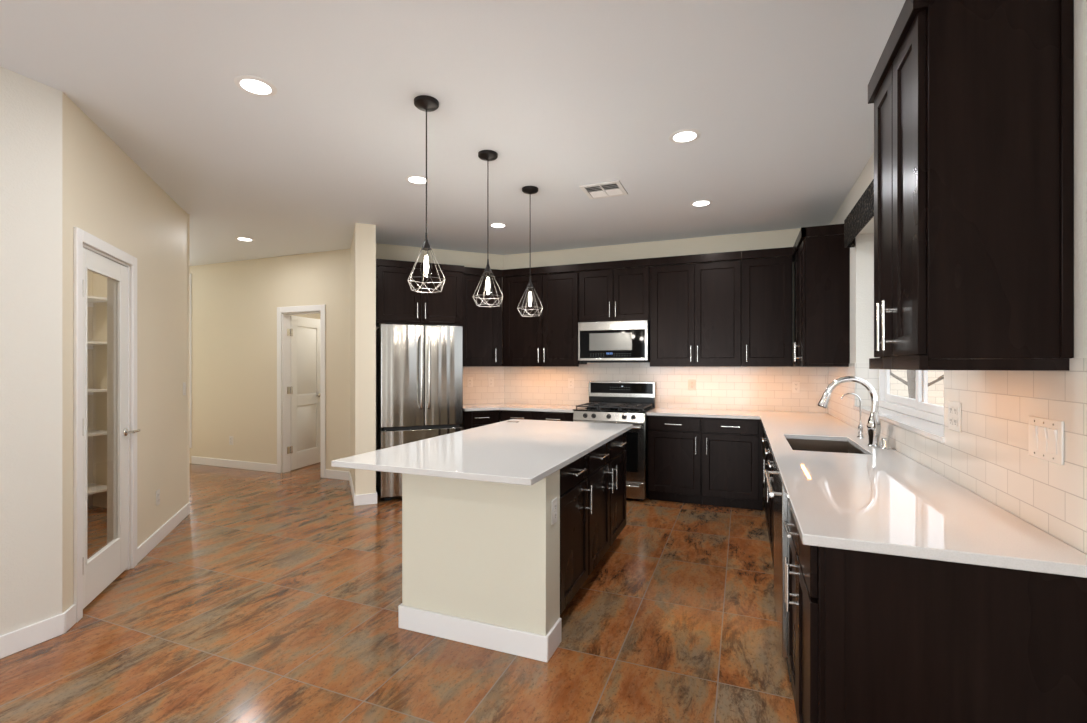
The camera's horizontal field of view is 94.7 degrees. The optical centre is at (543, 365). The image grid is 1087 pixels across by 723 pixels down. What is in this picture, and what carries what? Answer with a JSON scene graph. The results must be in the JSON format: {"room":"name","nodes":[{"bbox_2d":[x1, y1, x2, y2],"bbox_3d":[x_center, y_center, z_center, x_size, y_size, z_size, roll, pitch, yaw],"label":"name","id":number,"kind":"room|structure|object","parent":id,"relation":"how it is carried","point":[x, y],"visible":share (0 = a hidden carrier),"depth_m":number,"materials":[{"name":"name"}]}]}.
{"room":"kitchen","nodes":[
{"label":"kitchen","id":0,"kind":"room"},
{"bbox_2d":[0,67,61,635],"bbox_3d":[-3.648,-0.018,-0.291,0.120,2.765,6.167,0,0,22],"label":"wall","id":1,"kind":"structure","parent":0,"point":[30,109],"depth_m":2.44,"materials":[{"name":"white paint"}]},
{"bbox_2d":[0,613,64,658],"bbox_3d":[-3.548,1.312,-0.221,0.014,0.105,5.971,0,0,22],"label":"baseboard","id":2,"kind":"structure","parent":1,"relation":"attached to","point":[18,640],"depth_m":2.43,"materials":[{"name":"white paint"}]},
{"bbox_2d":[62,92,186,612],"bbox_3d":[-2.925,-0.018,3.569,0.120,2.765,2.237,0,0,-22],"label":"wall","id":3,"kind":"structure","parent":0,"point":[106,195],"depth_m":3.54,"materials":[{"name":"beige paint"}]},
{"bbox_2d":[73,227,136,622],"bbox_3d":[-2.697,0.312,3.024,0.138,2.105,0.839,0,0,-22],"label":"trim","id":4,"kind":"structure","parent":3,"relation":"attached to","point":[80,236],"depth_m":3.31,"materials":[{"name":"white paint"}]},
{"bbox_2d":[83,248,140,608],"bbox_3d":[-2.652,0.345,3.063,0.091,2.000,0.732,0,0,-22],"label":"door","id":5,"kind":"structure","parent":3,"relation":"in","point":[101,569],"depth_m":3.21,"materials":[{"name":"white paint"}]},
{"bbox_2d":[64,503,189,632],"bbox_3d":[-2.863,1.312,3.593,0.014,0.105,2.239,0,0,-22],"label":"baseboard","id":6,"kind":"structure","parent":3,"relation":"attached to","point":[166,528],"depth_m":3.74,"materials":[{"name":"white paint"}]},
{"bbox_2d":[156,489,159,505],"bbox_3d":[-2.973,1.015,3.863,0.009,0.116,0.072,0,0,-22],"label":"wall outlet","id":7,"kind":"object","parent":3,"relation":"attached to","point":[157,491],"visible":1,"depth_m":3.85,"materials":[{"name":"white plastic"}]},
{"bbox_2d":[183,382,185,394],"bbox_3d":[-3.229,0.205,4.507,0.013,0.116,0.072,0,0,-22],"label":"light switch","id":8,"kind":"object","parent":3,"relation":"attached to","point":[184,383],"visible":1,"depth_m":4.49,"materials":[{"name":"white plastic"}]},
{"bbox_2d":[87,214,189,507],"bbox_3d":[-5.134,-0.018,4.077,5.847,2.765,2.388,0,0,22],"label":"wall","id":9,"kind":"structure","parent":0,"point":[96,283],"depth_m":4.85,"materials":[{"name":"beige paint"}]},
{"bbox_2d":[87,483,106,494],"bbox_3d":[-4.606,1.175,3.844,0.399,0.060,2.085,0,0,22],"label":"shelf","id":10,"kind":"object","parent":9,"relation":"attached to","point":[92,488],"visible":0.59,"depth_m":4.68,"materials":[{"name":"white paint"}]},
{"bbox_2d":[87,296,106,306],"bbox_3d":[-4.606,-0.605,3.844,0.399,0.060,2.085,0,0,22],"label":"shelf","id":11,"kind":"object","parent":9,"relation":"attached to","point":[90,299],"visible":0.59,"depth_m":4.70,"materials":[{"name":"white paint"}]},
{"bbox_2d":[87,430,106,436],"bbox_3d":[-4.606,0.650,3.844,0.399,0.060,2.085,0,0,22],"label":"shelf","id":12,"kind":"object","parent":9,"relation":"attached to","point":[89,432],"visible":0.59,"depth_m":4.67,"materials":[{"name":"white paint"}]},
{"bbox_2d":[87,341,106,348],"bbox_3d":[-4.606,-0.195,3.844,0.399,0.060,2.085,0,0,22],"label":"shelf","id":13,"kind":"object","parent":9,"relation":"attached to","point":[90,344],"visible":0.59,"depth_m":4.65,"materials":[{"name":"white paint"}]},
{"bbox_2d":[87,389,106,394],"bbox_3d":[-4.606,0.250,3.844,0.399,0.060,2.085,0,0,22],"label":"shelf","id":14,"kind":"object","parent":9,"relation":"attached to","point":[89,391],"visible":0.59,"depth_m":4.65,"materials":[{"name":"white paint"}]},
{"bbox_2d":[190,249,349,471],"bbox_3d":[-4.515,-0.018,6.915,4.904,2.765,0.120,0,0,22],"label":"wall","id":15,"kind":"structure","parent":0,"point":[235,304],"depth_m":6.57,"materials":[{"name":"beige paint"}]},
{"bbox_2d":[190,273,191,447],"bbox_3d":[-5.561,-0.075,7.279,1.370,2.440,0.086,0,0,22],"label":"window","id":16,"kind":"structure","parent":15,"relation":"in","point":[190,273],"depth_m":7.00,"materials":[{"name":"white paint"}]},
{"bbox_2d":[229,436,232,444],"bbox_3d":[-4.192,1.000,6.717,0.072,0.116,0.009,0,0,22],"label":"wall outlet","id":17,"kind":"object","parent":15,"relation":"attached to","point":[230,437],"visible":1,"depth_m":6.71,"materials":[{"name":"white plastic"}]},
{"bbox_2d":[191,456,349,479],"bbox_3d":[-3.618,1.312,6.486,2.808,0.105,0.014,0,0,22],"label":"baseboard","id":18,"kind":"structure","parent":15,"relation":"attached to","point":[332,474],"depth_m":6.58,"materials":[{"name":"white paint"}]},
{"bbox_2d":[277,304,325,477],"bbox_3d":[-3.010,0.307,6.307,0.798,2.115,0.138,0,0,22],"label":"trim","id":19,"kind":"structure","parent":15,"relation":"attached to","point":[284,314],"depth_m":6.38,"materials":[{"name":"white paint"}]},
{"bbox_2d":[291,314,320,319],"bbox_3d":[-2.949,-0.018,7.476,2.000,2.765,2.080,0,0,22],"label":"wall","id":20,"kind":"structure","parent":0,"point":[314,316],"depth_m":7.98,"materials":[{"name":"beige paint"}]},
{"bbox_2d":[291,316,320,469],"bbox_3d":[-3.194,0.349,6.781,0.090,2.008,0.632,0,0,13],"label":"door","id":21,"kind":"structure","parent":20,"relation":"in","point":[305,332],"depth_m":6.76,"materials":[{"name":"white paint"}]},
{"bbox_2d":[350,223,375,494],"bbox_3d":[-1.984,-0.018,5.470,0.190,2.765,1.177,0,0,-23],"label":"wall","id":22,"kind":"structure","parent":0,"point":[363,245],"depth_m":4.94,"materials":[{"name":"beige paint"}]},
{"bbox_2d":[349,473,376,505],"bbox_3d":[-1.971,1.312,5.437,0.218,0.105,1.134,0,0,-23],"label":"baseboard","id":23,"kind":"structure","parent":22,"relation":"attached to","point":[363,499],"depth_m":4.93,"materials":[{"name":"white paint"}]},
{"bbox_2d":[0,462,797,722],"bbox_3d":[-3.377,1.415,2.578,10.220,0.100,11.700,0,0,22],"label":"floor","id":24,"kind":"structure","parent":0,"point":[277,598],"depth_m":2.53,"materials":[{"name":"brown tile"}]},
{"bbox_2d":[376,323,462,499],"bbox_3d":[-1.371,0.465,5.455,0.831,1.800,0.846,0,0,-23],"label":"refrigerator","id":25,"kind":"object","parent":24,"relation":"on","point":[419,368],"visible":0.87,"depth_m":5.10,"materials":[{"name":"silver metal"}]},
{"bbox_2d":[399,470,561,661],"bbox_3d":[-0.040,0.930,3.281,0.835,0.870,1.781,0,0,22],"label":"wall","id":26,"kind":"structure","parent":24,"relation":"on","point":[481,559],"depth_m":2.44,"materials":[{"name":"beige paint"}]},
{"bbox_2d":[331,419,632,485],"bbox_3d":[-0.163,0.480,3.231,1.067,0.030,2.085,0,0,22],"label":"countertop","id":27,"kind":"structure","parent":26,"relation":"on","point":[523,452],"depth_m":2.72,"materials":[{"name":"white stone"}]},
{"bbox_2d":[551,498,556,524],"bbox_3d":[0.054,0.700,2.412,0.009,0.116,0.072,0,0,22],"label":"wall outlet","id":28,"kind":"object","parent":26,"relation":"attached to","point":[553,502],"visible":1,"depth_m":2.40,"materials":[{"name":"white plastic"}]},
{"bbox_2d":[461,410,499,429],"bbox_3d":[-0.792,0.930,5.830,0.415,0.868,0.648,0,0,-23],"label":"base cabinet","id":29,"kind":"object","parent":24,"relation":"on","point":[471,419],"visible":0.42,"depth_m":5.55,"materials":[{"name":"brown wood"}]},
{"bbox_2d":[500,410,572,421],"bbox_3d":[0.019,0.930,5.750,0.886,0.868,0.648,0,0,22],"label":"base cabinet","id":30,"kind":"object","parent":24,"relation":"on","point":[505,415],"visible":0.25,"depth_m":5.49,"materials":[{"name":"brown wood"}]},
{"bbox_2d":[463,403,587,412],"bbox_3d":[-0.364,0.480,5.758,1.603,0.030,0.918,0,0,22],"label":"countertop","id":31,"kind":"structure","parent":30,"relation":"on","point":[486,406],"depth_m":5.61,"materials":[{"name":"white stone"}]},
{"bbox_2d":[560,454,592,614],"bbox_3d":[-0.109,0.930,2.847,0.688,0.868,0.508,0,0,22],"label":"base cabinet","id":32,"kind":"object","parent":24,"relation":"on","point":[574,489],"visible":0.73,"depth_m":2.72,"materials":[{"name":"brown wood"}]},
{"bbox_2d":[586,441,613,574],"bbox_3d":[0.080,0.930,3.324,0.688,0.868,0.513,0,0,22],"label":"base cabinet","id":33,"kind":"object","parent":24,"relation":"on","point":[599,472],"visible":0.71,"depth_m":3.20,"materials":[{"name":"brown wood"}]},
{"bbox_2d":[573,381,655,500],"bbox_3d":[0.768,0.772,5.396,0.764,1.185,0.733,0,0,22],"label":"gas range","id":34,"kind":"object","parent":24,"relation":"on","point":[609,402],"visible":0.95,"depth_m":5.16,"materials":[{"name":"silver metal"}]},
{"bbox_2d":[573,405,654,412],"bbox_3d":[0.769,0.463,5.400,0.764,0.012,0.595,0,0,22],"label":"cooktop","id":35,"kind":"object","parent":34,"relation":"in","point":[582,409],"depth_m":5.22,"materials":[{"name":"black metal"}]},
{"bbox_2d":[608,432,625,545],"bbox_3d":[0.273,0.930,3.809,0.688,0.868,0.528,0,0,22],"label":"base cabinet","id":36,"kind":"object","parent":24,"relation":"on","point":[617,461],"visible":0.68,"depth_m":3.68,"materials":[{"name":"brown wood"}]},
{"bbox_2d":[647,415,701,504],"bbox_3d":[1.391,0.930,5.205,0.523,0.868,0.648,0,0,22],"label":"base cabinet","id":37,"kind":"object","parent":24,"relation":"on","point":[674,443],"visible":0.94,"depth_m":4.95,"materials":[{"name":"brown wood"}]},
{"bbox_2d":[646,408,1086,577],"bbox_3d":[1.287,0.480,3.378,1.684,0.030,4.124,0,0,22],"label":"countertop","id":38,"kind":"structure","parent":37,"relation":"on","point":[877,500],"depth_m":1.65,"materials":[{"name":"white stone"}]},
{"bbox_2d":[787,439,863,453],"bbox_3d":[1.686,0.595,3.024,0.394,0.199,0.711,0,0,22],"label":"sink","id":39,"kind":"object","parent":38,"relation":"in","point":[796,444],"visible":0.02,"depth_m":3.33,"materials":[{"name":"silver metal"}]},
{"bbox_2d":[818,376,880,446],"bbox_3d":[1.783,0.262,2.918,0.322,0.406,0.102,0,0,22],"label":"kitchen faucet","id":40,"kind":"object","parent":38,"relation":"on","point":[873,424],"visible":1,"depth_m":2.88,"materials":[{"name":"silver metal"}]},
{"bbox_2d":[841,393,864,437],"bbox_3d":[2.011,0.320,3.254,0.134,0.290,0.062,0,0,22],"label":"tap","id":41,"kind":"object","parent":38,"relation":"on","point":[860,426],"visible":1,"depth_m":3.24,"materials":[{"name":"silver metal"}]},
{"bbox_2d":[881,438,889,448],"bbox_3d":[1.922,0.435,2.814,0.042,0.060,0.042,0,0,22],"label":"air gap cap","id":42,"kind":"object","parent":38,"relation":"on","point":[885,442],"visible":1,"depth_m":2.80,"materials":[{"name":"silver metal"}]},
{"bbox_2d":[702,417,762,509],"bbox_3d":[1.888,0.930,5.008,0.545,0.868,0.648,0,0,22],"label":"base cabinet","id":43,"kind":"object","parent":24,"relation":"on","point":[732,449],"visible":0.95,"depth_m":4.75,"materials":[{"name":"brown wood"}]},
{"bbox_2d":[762,435,769,534],"bbox_3d":[2.062,0.930,3.929,0.648,0.868,0.975,0,0,22],"label":"base cabinet","id":44,"kind":"object","parent":24,"relation":"on","point":[765,462],"visible":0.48,"depth_m":3.92,"materials":[{"name":"brown wood"}]},
{"bbox_2d":[765,446,773,566],"bbox_3d":[1.708,0.930,3.038,0.648,0.868,0.937,0,0,22],"label":"base cabinet","id":45,"kind":"object","parent":24,"relation":"on","point":[769,498],"visible":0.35,"depth_m":3.35,"materials":[{"name":"brown wood"}]},
{"bbox_2d":[764,461,790,681],"bbox_3d":[1.395,0.931,2.323,0.658,0.867,0.613,0,0,22],"label":"dishwasher","id":46,"kind":"object","parent":24,"relation":"on","point":[780,498],"visible":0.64,"depth_m":2.23,"materials":[{"name":"silver metal"}]},
{"bbox_2d":[783,502,1086,722],"bbox_3d":[1.159,0.930,1.654,0.648,0.869,0.798,0,0,22],"label":"base cabinet","id":47,"kind":"object","parent":24,"relation":"on","point":[873,637],"visible":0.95,"depth_m":1.29,"materials":[{"name":"brown wood"}]},
{"bbox_2d":[376,243,503,402],"bbox_3d":[-1.262,-0.018,6.055,1.600,2.765,0.120,0,0,-23],"label":"wall","id":48,"kind":"structure","parent":0,"point":[383,251],"depth_m":6.01,"materials":[{"name":"beige paint"}]},
{"bbox_2d":[376,259,463,326],"bbox_3d":[-1.410,-0.780,5.606,0.928,0.660,0.587,0,0,-23],"label":"upper cabinet","id":49,"kind":"object","parent":48,"relation":"attached to","point":[396,303],"visible":0.91,"depth_m":5.36,"materials":[{"name":"brown wood"}]},
{"bbox_2d":[467,378,472,386],"bbox_3d":[-0.900,0.200,6.132,0.072,0.116,0.009,0,0,-23],"label":"wall outlet","id":50,"kind":"object","parent":48,"relation":"attached to","point":[469,380],"visible":1,"depth_m":6.13,"materials":[{"name":"white plastic"}]},
{"bbox_2d":[462,267,501,366],"bbox_3d":[-0.755,-0.567,5.919,0.519,1.146,0.233,0,0,-23],"label":"upper cabinet","id":51,"kind":"object","parent":48,"relation":"attached to","point":[482,326],"visible":0.71,"depth_m":5.86,"materials":[{"name":"brown wood"}]},
{"bbox_2d":[463,367,502,403],"bbox_3d":[-0.817,0.223,6.178,0.676,0.484,0.008,0,0,-23],"label":"backsplash","id":52,"kind":"structure","parent":48,"relation":"attached to","point":[480,393],"depth_m":6.20,"materials":[{"name":"white tile"}]},
{"bbox_2d":[0,0,905,265],"bbox_3d":[-3.377,-1.450,2.578,10.220,0.100,11.700,0,0,22],"label":"ceiling","id":53,"kind":"structure","parent":0,"point":[568,95],"depth_m":2.69,"materials":[{"name":"white paint"}]},
{"bbox_2d":[235,237,254,240],"bbox_3d":[-3.291,-1.397,5.517,0.188,0.006,0.188,0,0,22],"label":"recessed light","id":54,"kind":"object","parent":53,"relation":"in","point":[237,238],"visible":1,"depth_m":5.51,"materials":[{"name":"white paint"}]},
{"bbox_2d":[234,75,276,95],"bbox_3d":[-1.438,-1.397,2.502,0.188,0.006,0.188,0,0,22],"label":"recessed light","id":55,"kind":"object","parent":53,"relation":"in","point":[253,85],"visible":1,"depth_m":2.49,"materials":[{"name":"white paint"}]},
{"bbox_2d":[405,175,430,183],"bbox_3d":[-0.944,-1.397,3.759,0.188,0.006,0.188,0,0,22],"label":"recessed light","id":56,"kind":"object","parent":53,"relation":"in","point":[415,179],"visible":0.92,"depth_m":3.75,"materials":[{"name":"white paint"}]},
{"bbox_2d":[408,95,444,292],"bbox_3d":[-0.620,-0.899,2.651,0.201,1.002,0.201,0,0,22],"label":"pendant light","id":57,"kind":"object","parent":53,"relation":"hanging from","point":[425,103],"visible":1,"depth_m":2.64,"materials":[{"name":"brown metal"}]},
{"bbox_2d":[473,150,502,306],"bbox_3d":[-0.366,-0.899,3.304,0.201,1.002,0.201,0,0,22],"label":"pendant light","id":58,"kind":"object","parent":53,"relation":"hanging from","point":[486,155],"visible":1,"depth_m":3.30,"materials":[{"name":"brown metal"}]},
{"bbox_2d":[489,222,507,227],"bbox_3d":[-0.451,-1.397,4.973,0.188,0.006,0.188,0,0,22],"label":"recessed light","id":59,"kind":"object","parent":53,"relation":"in","point":[496,224],"visible":1,"depth_m":4.98,"materials":[{"name":"white paint"}]},
{"bbox_2d":[517,186,542,316],"bbox_3d":[-0.106,-0.899,3.950,0.201,1.002,0.201,0,0,22],"label":"pendant light","id":60,"kind":"object","parent":53,"relation":"hanging from","point":[530,190],"visible":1,"depth_m":3.94,"materials":[{"name":"brown metal"}]},
{"bbox_2d":[579,180,627,198],"bbox_3d":[0.480,-1.394,3.973,0.316,0.011,0.316,0,0,22],"label":"ceiling vent","id":61,"kind":"object","parent":53,"relation":"in","point":[612,188],"visible":1,"depth_m":3.96,"materials":[{"name":"white metal"}]},
{"bbox_2d":[669,129,700,142],"bbox_3d":[0.861,-1.397,3.047,0.188,0.006,0.188,0,0,22],"label":"recessed light","id":62,"kind":"object","parent":53,"relation":"in","point":[685,135],"visible":1,"depth_m":3.04,"materials":[{"name":"white paint"}]},
{"bbox_2d":[690,199,712,206],"bbox_3d":[1.354,-1.397,4.299,0.188,0.006,0.188,0,0,22],"label":"recessed light","id":63,"kind":"object","parent":53,"relation":"in","point":[704,202],"visible":1,"depth_m":4.29,"materials":[{"name":"white paint"}]},
{"bbox_2d":[504,228,820,496],"bbox_3d":[1.169,-0.018,5.734,3.660,2.765,0.150,0,0,22],"label":"wall","id":64,"kind":"structure","parent":0,"point":[787,237],"depth_m":5.59,"materials":[{"name":"beige paint"}]},
{"bbox_2d":[502,264,586,366],"bbox_3d":[0.001,-0.567,5.913,0.955,1.146,0.377,0,0,22],"label":"upper cabinet","id":65,"kind":"object","parent":64,"relation":"attached to","point":[549,339],"visible":0.96,"depth_m":5.76,"materials":[{"name":"brown wood"}]},
{"bbox_2d":[568,379,573,387],"bbox_3d":[0.328,0.209,5.973,0.072,0.116,0.009,0,0,22],"label":"wall outlet","id":66,"kind":"object","parent":64,"relation":"attached to","point":[570,381],"visible":1,"depth_m":5.97,"materials":[{"name":"white plastic"}]},
{"bbox_2d":[578,320,649,362],"bbox_3d":[0.809,-0.262,5.577,0.766,0.443,0.388,0,0,22],"label":"microwave","id":67,"kind":"object","parent":64,"relation":"attached to","point":[606,341],"visible":0.98,"depth_m":5.39,"materials":[{"name":"silver metal"}]},
{"bbox_2d":[578,258,649,321],"bbox_3d":[0.814,-0.814,5.590,0.790,0.653,0.377,0,0,22],"label":"upper cabinet","id":68,"kind":"object","parent":64,"relation":"attached to","point":[607,292],"visible":0.94,"depth_m":5.44,"materials":[{"name":"brown wood"}]},
{"bbox_2d":[504,362,827,412],"bbox_3d":[1.165,0.185,5.650,3.587,0.560,0.008,0,0,22],"label":"backsplash","id":69,"kind":"structure","parent":64,"relation":"attached to","point":[724,388],"depth_m":5.48,"materials":[{"name":"white tile"}]},
{"bbox_2d":[689,380,694,390],"bbox_3d":[1.620,0.209,5.460,0.072,0.116,0.009,0,0,22],"label":"wall outlet","id":70,"kind":"object","parent":64,"relation":"attached to","point":[691,382],"visible":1,"depth_m":5.46,"materials":[{"name":"white plastic"}]},
{"bbox_2d":[650,251,741,366],"bbox_3d":[1.602,-0.567,5.277,0.905,1.146,0.377,0,0,22],"label":"upper cabinet","id":71,"kind":"object","parent":64,"relation":"attached to","point":[696,300],"visible":1,"depth_m":5.13,"materials":[{"name":"brown wood"}]},
{"bbox_2d":[742,247,792,366],"bbox_3d":[2.235,-0.567,5.025,0.455,1.146,0.377,0,0,22],"label":"upper cabinet","id":72,"kind":"object","parent":64,"relation":"attached to","point":[767,280],"visible":0.96,"depth_m":4.89,"materials":[{"name":"brown wood"}]},
{"bbox_2d":[792,381,799,392],"bbox_3d":[2.566,0.213,5.084,0.072,0.116,0.009,0,0,22],"label":"wall outlet","id":73,"kind":"object","parent":64,"relation":"attached to","point":[795,384],"visible":1,"depth_m":5.08,"materials":[{"name":"white plastic"}]},
{"bbox_2d":[829,0,1086,554],"bbox_3d":[1.046,-0.018,0.195,0.200,2.765,10.535,0,0,22],"label":"wall","id":74,"kind":"structure","parent":0,"point":[862,254],"depth_m":1.29,"materials":[{"name":"white paint"}]},
{"bbox_2d":[793,224,849,366],"bbox_3d":[2.471,-0.567,4.558,0.370,1.146,1.072,0,0,22],"label":"upper cabinet","id":75,"kind":"object","parent":74,"relation":"attached to","point":[821,260],"visible":0.99,"depth_m":4.07,"materials":[{"name":"brown wood"}]},
{"bbox_2d":[844,179,873,247],"bbox_3d":[1.998,-1.014,2.962,0.071,0.213,1.880,0,0,22],"label":"window valance","id":76,"kind":"object","parent":74,"relation":"attached to","point":[862,212],"visible":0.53,"depth_m":3.34,"materials":[{"name":"fabric"}]},
{"bbox_2d":[856,363,878,405],"bbox_3d":[2.431,0.140,3.758,0.145,0.320,0.008,0,0,22],"label":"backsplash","id":77,"kind":"structure","parent":74,"relation":"attached to","point":[863,371],"depth_m":3.76,"materials":[{"name":"white tile"}]},
{"bbox_2d":[853,357,944,442],"bbox_3d":[2.117,-0.335,2.917,0.218,1.318,1.828,0,0,22],"label":"window frame","id":78,"kind":"structure","parent":74,"relation":"in","point":[917,415],"depth_m":2.91,"materials":[{"name":"white paint"}]},
{"bbox_2d":[948,401,960,431],"bbox_3d":[1.641,0.200,2.000,0.009,0.116,0.118,0,0,22],"label":"wall outlet","id":79,"kind":"object","parent":74,"relation":"attached to","point":[954,408],"visible":1,"depth_m":1.99,"materials":[{"name":"white plastic"}]},
{"bbox_2d":[949,406,952,424],"bbox_3d":[1.648,0.200,2.023,0.002,0.074,0.032,0,0,22],"label":"receptacle","id":80,"kind":"object","parent":79,"relation":"attached to","point":[950,407],"depth_m":2.02,"materials":[{"name":"white plastic"}]},
{"bbox_2d":[954,407,957,425],"bbox_3d":[1.630,0.200,1.980,0.002,0.074,0.032,0,0,22],"label":"receptacle","id":81,"kind":"object","parent":79,"relation":"attached to","point":[955,408],"depth_m":1.98,"materials":[{"name":"white plastic"}]},
{"bbox_2d":[828,358,1086,553],"bbox_3d":[2.064,0.223,3.041,0.008,0.485,4.176,0,0,22],"label":"backsplash","id":82,"kind":"structure","parent":74,"relation":"attached to","point":[989,457],"depth_m":1.58,"materials":[{"name":"white tile"}]},
{"bbox_2d":[868,0,1073,370],"bbox_3d":[1.317,-0.541,1.649,0.367,1.107,0.613,0,0,22],"label":"upper cabinet","id":83,"kind":"object","parent":74,"relation":"attached to","point":[973,100],"visible":1,"depth_m":1.38,"materials":[{"name":"brown wood"}]},
{"bbox_2d":[1028,416,1063,464],"bbox_3d":[1.402,0.205,1.403,0.013,0.116,0.168,0,0,22],"label":"light switch","id":84,"kind":"object","parent":74,"relation":"attached to","point":[1045,436],"visible":1,"depth_m":1.39,"materials":[{"name":"white plastic"}]},
{"label":"outside","id":85,"kind":"structure","parent":0,"visible":0},
{"bbox_3d":[14.731,1.465,16.745,12.980,0.100,54.000,0,0,22],"label":"ground","id":86,"kind":"structure","parent":85,"visible":0},
{"bbox_2d":[890,370,943,405],"bbox_3d":[11.929,0.440,15.814,7.500,1.950,0.200,0,0,22],"label":"wall","id":87,"kind":"structure","parent":86,"relation":"on","point":[936,390],"depth_m":15.65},
{"bbox_2d":[890,370,943,398],"bbox_3d":[7.106,0.114,9.769,2.116,2.612,2.263,0,0,-31],"label":"bare tree","id":88,"kind":"object","parent":86,"relation":"on","point":[911,374],"visible":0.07,"depth_m":9.65,"materials":[{"name":"brown plant"}]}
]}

